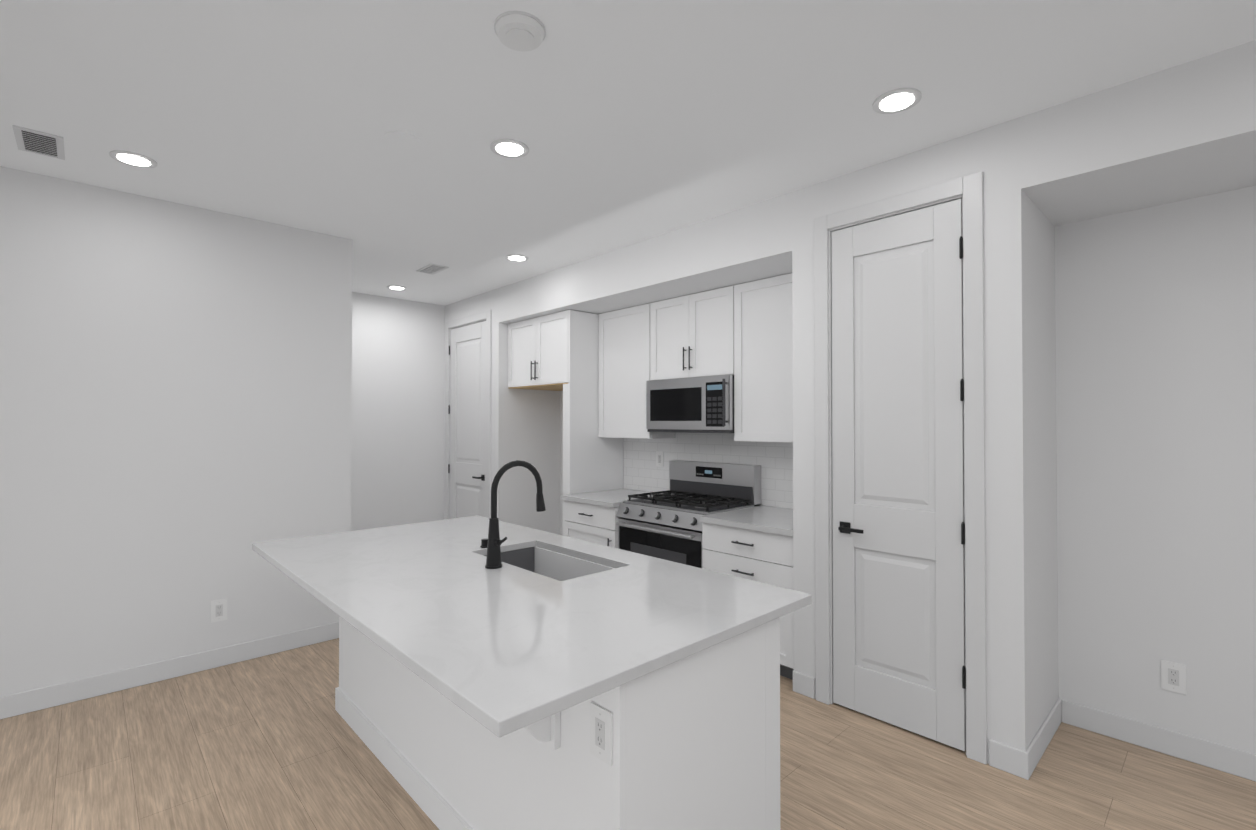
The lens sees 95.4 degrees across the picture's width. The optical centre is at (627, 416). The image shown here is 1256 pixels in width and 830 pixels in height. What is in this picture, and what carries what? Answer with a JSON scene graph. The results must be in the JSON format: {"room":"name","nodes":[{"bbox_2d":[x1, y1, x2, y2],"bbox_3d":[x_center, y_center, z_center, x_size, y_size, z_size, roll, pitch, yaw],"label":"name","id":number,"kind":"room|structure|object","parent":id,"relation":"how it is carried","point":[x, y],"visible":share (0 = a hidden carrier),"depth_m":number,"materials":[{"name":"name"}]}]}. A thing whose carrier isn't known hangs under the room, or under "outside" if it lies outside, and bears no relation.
{"room":"kitchen","nodes":[
{"label":"kitchen","id":0,"kind":"room"},
{"bbox_2d":[0,166,355,696],"bbox_3d":[-3.669,0.108,2.382,4.710,2.750,0.140,1,-1,-43],"label":"wall","id":1,"kind":"structure","parent":0,"point":[196,404],"depth_m":3.23,"materials":[{"name":"white paint"}]},
{"bbox_2d":[0,622,338,718],"bbox_3d":[-3.617,1.427,2.312,4.710,0.110,0.013,1,-1,-43],"label":"baseboard","id":2,"kind":"structure","parent":1,"relation":"attached to","point":[11,705],"depth_m":3.22,"materials":[{"name":"white wood"}]},
{"bbox_2d":[211,598,226,622],"bbox_3d":[-2.449,1.159,3.423,0.080,0.128,0.008,1,-1,-43],"label":"outlet","id":3,"kind":"object","parent":1,"relation":"attached to","point":[218,610],"visible":1,"depth_m":3.42,"materials":[{"name":"white plastic"}]},
{"bbox_2d":[356,292,443,529],"bbox_3d":[-4.267,0.127,4.081,6.180,2.750,0.150,1,-1,-43],"label":"wall","id":4,"kind":"structure","parent":0,"point":[400,342],"depth_m":5.84,"materials":[{"name":"white paint"}]},
{"bbox_2d":[480,539,487,547],"bbox_3d":[-0.676,0.598,2.707,0.044,0.036,0.043,1,-1,-43],"label":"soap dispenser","id":5,"kind":"object","parent":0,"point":[484,542],"depth_m":2.69,"materials":[{"name":"black metal"}]},
{"bbox_2d":[0,638,1255,829],"bbox_3d":[-0.651,1.516,0.845,7.400,0.100,10.200,1,-1,-43],"label":"floor","id":6,"kind":"structure","parent":0,"point":[274,741],"depth_m":2.38,"materials":[{"name":"brown wood"}]},
{"bbox_2d":[252,460,811,829],"bbox_3d":[-0.605,0.833,2.376,1.218,1.300,2.310,1,-1,-43],"label":"kitchen island","id":7,"kind":"object","parent":6,"relation":"on","point":[495,673],"visible":1,"depth_m":1.75,"materials":[{"name":"white stone"}]},
{"bbox_2d":[252,516,811,736],"bbox_3d":[-0.605,0.629,2.378,1.218,0.032,2.310,1,-1,-43],"label":"island countertop","id":8,"kind":"structure","parent":7,"relation":"on","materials":[{"name":"white stone"}]},
{"bbox_2d":[485,460,545,568],"bbox_3d":[-0.450,0.398,2.389,0.286,0.429,0.119,1,-1,-43],"label":"faucet","id":9,"kind":"object","parent":8,"relation":"on","point":[493,560],"depth_m":2.32,"materials":[{"name":"black metal"}]},
{"bbox_2d":[563,310,622,520],"bbox_3d":[-0.295,0.311,4.971,0.603,2.396,0.097,1,-1,-43],"label":"panel","id":10,"kind":"object","parent":6,"relation":"on","point":[592,461],"visible":0.54,"depth_m":4.84,"materials":[{"name":"white wood"}]},
{"bbox_2d":[561,488,662,547],"bbox_3d":[-0.080,1.073,4.659,0.710,0.870,0.634,1,-1,-43],"label":"base cabinet","id":11,"kind":"object","parent":6,"relation":"on","point":[592,517],"visible":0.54,"depth_m":4.45,"materials":[{"name":"white wood"}]},
{"bbox_2d":[616,460,760,567],"bbox_3d":[0.416,0.925,4.133,0.714,1.155,0.807,1,-1,-43],"label":"gas range","id":12,"kind":"object","parent":6,"relation":"on","point":[666,525],"visible":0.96,"depth_m":4.06,"materials":[{"name":"grey metal"}]},
{"bbox_2d":[700,505,793,679],"bbox_3d":[0.926,1.061,3.597,0.710,0.870,0.655,1,-1,-43],"label":"base cabinet","id":13,"kind":"object","parent":6,"relation":"on","point":[755,543],"visible":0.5,"depth_m":3.36,"materials":[{"name":"white wood"}]},
{"bbox_2d":[0,0,1255,305],"bbox_3d":[-0.651,-1.312,0.876,7.400,0.104,10.200,1,-1,-43],"label":"ceiling","id":14,"kind":"structure","parent":0,"point":[628,122],"depth_m":2.25,"materials":[{"name":"white paint"}]},
{"bbox_2d":[12,125,64,159],"bbox_3d":[-2.669,-1.238,2.595,0.155,0.012,0.290,1,-1,-43],"label":"ceiling vent","id":15,"kind":"object","parent":14,"relation":"in","point":[39,142],"visible":1,"depth_m":2.58,"materials":[{"name":"white metal"}]},
{"bbox_2d":[109,150,156,167],"bbox_3d":[-2.381,-1.239,2.753,0.176,0.009,0.176,1,-1,-43],"label":"recessed light","id":16,"kind":"object","parent":14,"relation":"in","point":[133,159],"visible":1,"depth_m":2.74,"materials":[{"name":"white plastic"}]},
{"bbox_2d":[387,285,406,289],"bbox_3d":[-2.168,-1.210,5.361,0.176,0.009,0.176,1,-1,-43],"label":"recessed light","id":17,"kind":"object","parent":14,"relation":"in","point":[395,287],"visible":0.98,"depth_m":5.34,"materials":[{"name":"white plastic"}]},
{"bbox_2d":[416,264,448,274],"bbox_3d":[-1.616,-1.216,4.717,0.150,0.011,0.300,1,-1,-43],"label":"ceiling vent","id":18,"kind":"object","parent":14,"relation":"in","point":[432,269],"visible":1,"depth_m":4.70,"materials":[{"name":"white metal"}]},
{"bbox_2d":[490,139,528,157],"bbox_3d":[-0.547,-1.240,2.646,0.176,0.009,0.176,1,-1,-43],"label":"recessed light","id":19,"kind":"object","parent":14,"relation":"in","point":[509,148],"visible":1,"depth_m":2.63,"materials":[{"name":"white plastic"}]},
{"bbox_2d":[505,254,528,261],"bbox_3d":[-0.854,-1.220,4.395,0.176,0.009,0.176,1,-1,-43],"label":"recessed light","id":20,"kind":"object","parent":14,"relation":"in","point":[516,257],"visible":0.94,"depth_m":4.37,"materials":[{"name":"white plastic"}]},
{"bbox_2d":[494,11,545,51],"bbox_3d":[-0.349,-1.237,1.846,0.164,0.032,0.164,1,-1,-43],"label":"smoke detector","id":21,"kind":"object","parent":14,"relation":"attached to","point":[520,31],"visible":1,"depth_m":1.82,"materials":[{"name":"white plastic"}]},
{"bbox_2d":[872,88,921,113],"bbox_3d":[1.061,-1.244,2.256,0.176,0.009,0.176,1,-1,-43],"label":"recessed light","id":22,"kind":"object","parent":14,"relation":"in","point":[898,100],"visible":1,"depth_m":2.25,"materials":[{"name":"white plastic"}]},
{"bbox_2d":[444,40,1255,763],"bbox_3d":[1.610,0.115,2.989,0.830,2.750,9.820,1,-1,-43],"label":"wall","id":23,"kind":"structure","parent":0,"point":[1119,221],"depth_m":2.55,"materials":[{"name":"white paint"}]},
{"bbox_2d":[448,321,485,518],"bbox_3d":[-1.640,0.287,5.803,0.093,2.443,0.779,1,-1,-43],"label":"bedroom door","id":24,"kind":"structure","parent":23,"relation":"in","point":[467,413],"depth_m":5.81,"materials":[{"name":"white wood"}]},
{"bbox_2d":[508,310,567,390],"bbox_3d":[-0.612,-0.580,5.296,0.648,0.615,0.939,1,-1,-43],"label":"upper cabinet","id":25,"kind":"object","parent":23,"relation":"attached to","point":[537,353],"visible":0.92,"depth_m":5.07,"materials":[{"name":"white wood"}]},
{"bbox_2d":[598,303,674,438],"bbox_3d":[0.066,-0.358,4.820,0.299,1.068,0.620,1,-1,-43],"label":"upper cabinet","id":26,"kind":"object","parent":23,"relation":"attached to","point":[624,355],"visible":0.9,"depth_m":4.71,"materials":[{"name":"white wood"}]},
{"bbox_2d":[656,451,663,466],"bbox_3d":[0.268,0.355,4.814,0.008,0.128,0.080,1,-1,-43],"label":"outlet","id":27,"kind":"object","parent":23,"relation":"attached to","point":[659,458],"visible":1,"depth_m":4.80,"materials":[{"name":"white plastic"}]},
{"bbox_2d":[650,286,733,379],"bbox_3d":[0.544,-0.593,4.292,0.334,0.610,0.796,1,-1,-43],"label":"upper cabinet","id":28,"kind":"object","parent":23,"relation":"attached to","point":[691,335],"visible":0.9,"depth_m":4.17,"materials":[{"name":"white wood"}]},
{"bbox_2d":[646,374,733,432],"bbox_3d":[0.525,-0.084,4.268,0.387,0.400,0.796,1,-1,-43],"label":"over-the-range microwave","id":29,"kind":"object","parent":28,"relation":"attached to","point":[703,404],"visible":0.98,"depth_m":4.12,"materials":[{"name":"grey metal"}]},
{"bbox_2d":[734,273,792,442],"bbox_3d":[1.067,-0.370,3.763,0.299,1.068,0.679,1,-1,-43],"label":"upper cabinet","id":30,"kind":"object","parent":23,"relation":"attached to","point":[763,370],"visible":0.54,"depth_m":3.75,"materials":[{"name":"white wood"}]},
{"bbox_2d":[831,199,965,750],"bbox_3d":[1.265,0.253,2.737,0.093,2.443,0.619,1,-1,-43],"label":"pantry door","id":31,"kind":"structure","parent":23,"relation":"in","point":[898,490],"depth_m":2.72,"materials":[{"name":"white wood"}]},
{"bbox_2d":[1016,698,1067,779],"bbox_3d":[1.858,1.430,2.549,0.633,0.110,0.017,1,-1,-43],"label":"baseboard","id":32,"kind":"structure","parent":23,"relation":"attached to","point":[1027,761],"depth_m":2.49,"materials":[{"name":"white wood"}]},
{"bbox_2d":[1068,701,1255,781],"bbox_3d":[3.592,1.415,1.229,0.013,0.110,4.320,1,-1,-43],"label":"baseboard","id":33,"kind":"structure","parent":23,"relation":"attached to","point":[1193,749],"depth_m":2.51,"materials":[{"name":"white wood"}]},
{"bbox_2d":[1161,659,1186,694],"bbox_3d":[2.390,1.139,2.504,0.008,0.128,0.080,1,-1,-43],"label":"outlet","id":34,"kind":"object","parent":23,"relation":"attached to","point":[1173,676],"visible":1,"depth_m":2.50,"materials":[{"name":"white plastic"}]}
]}

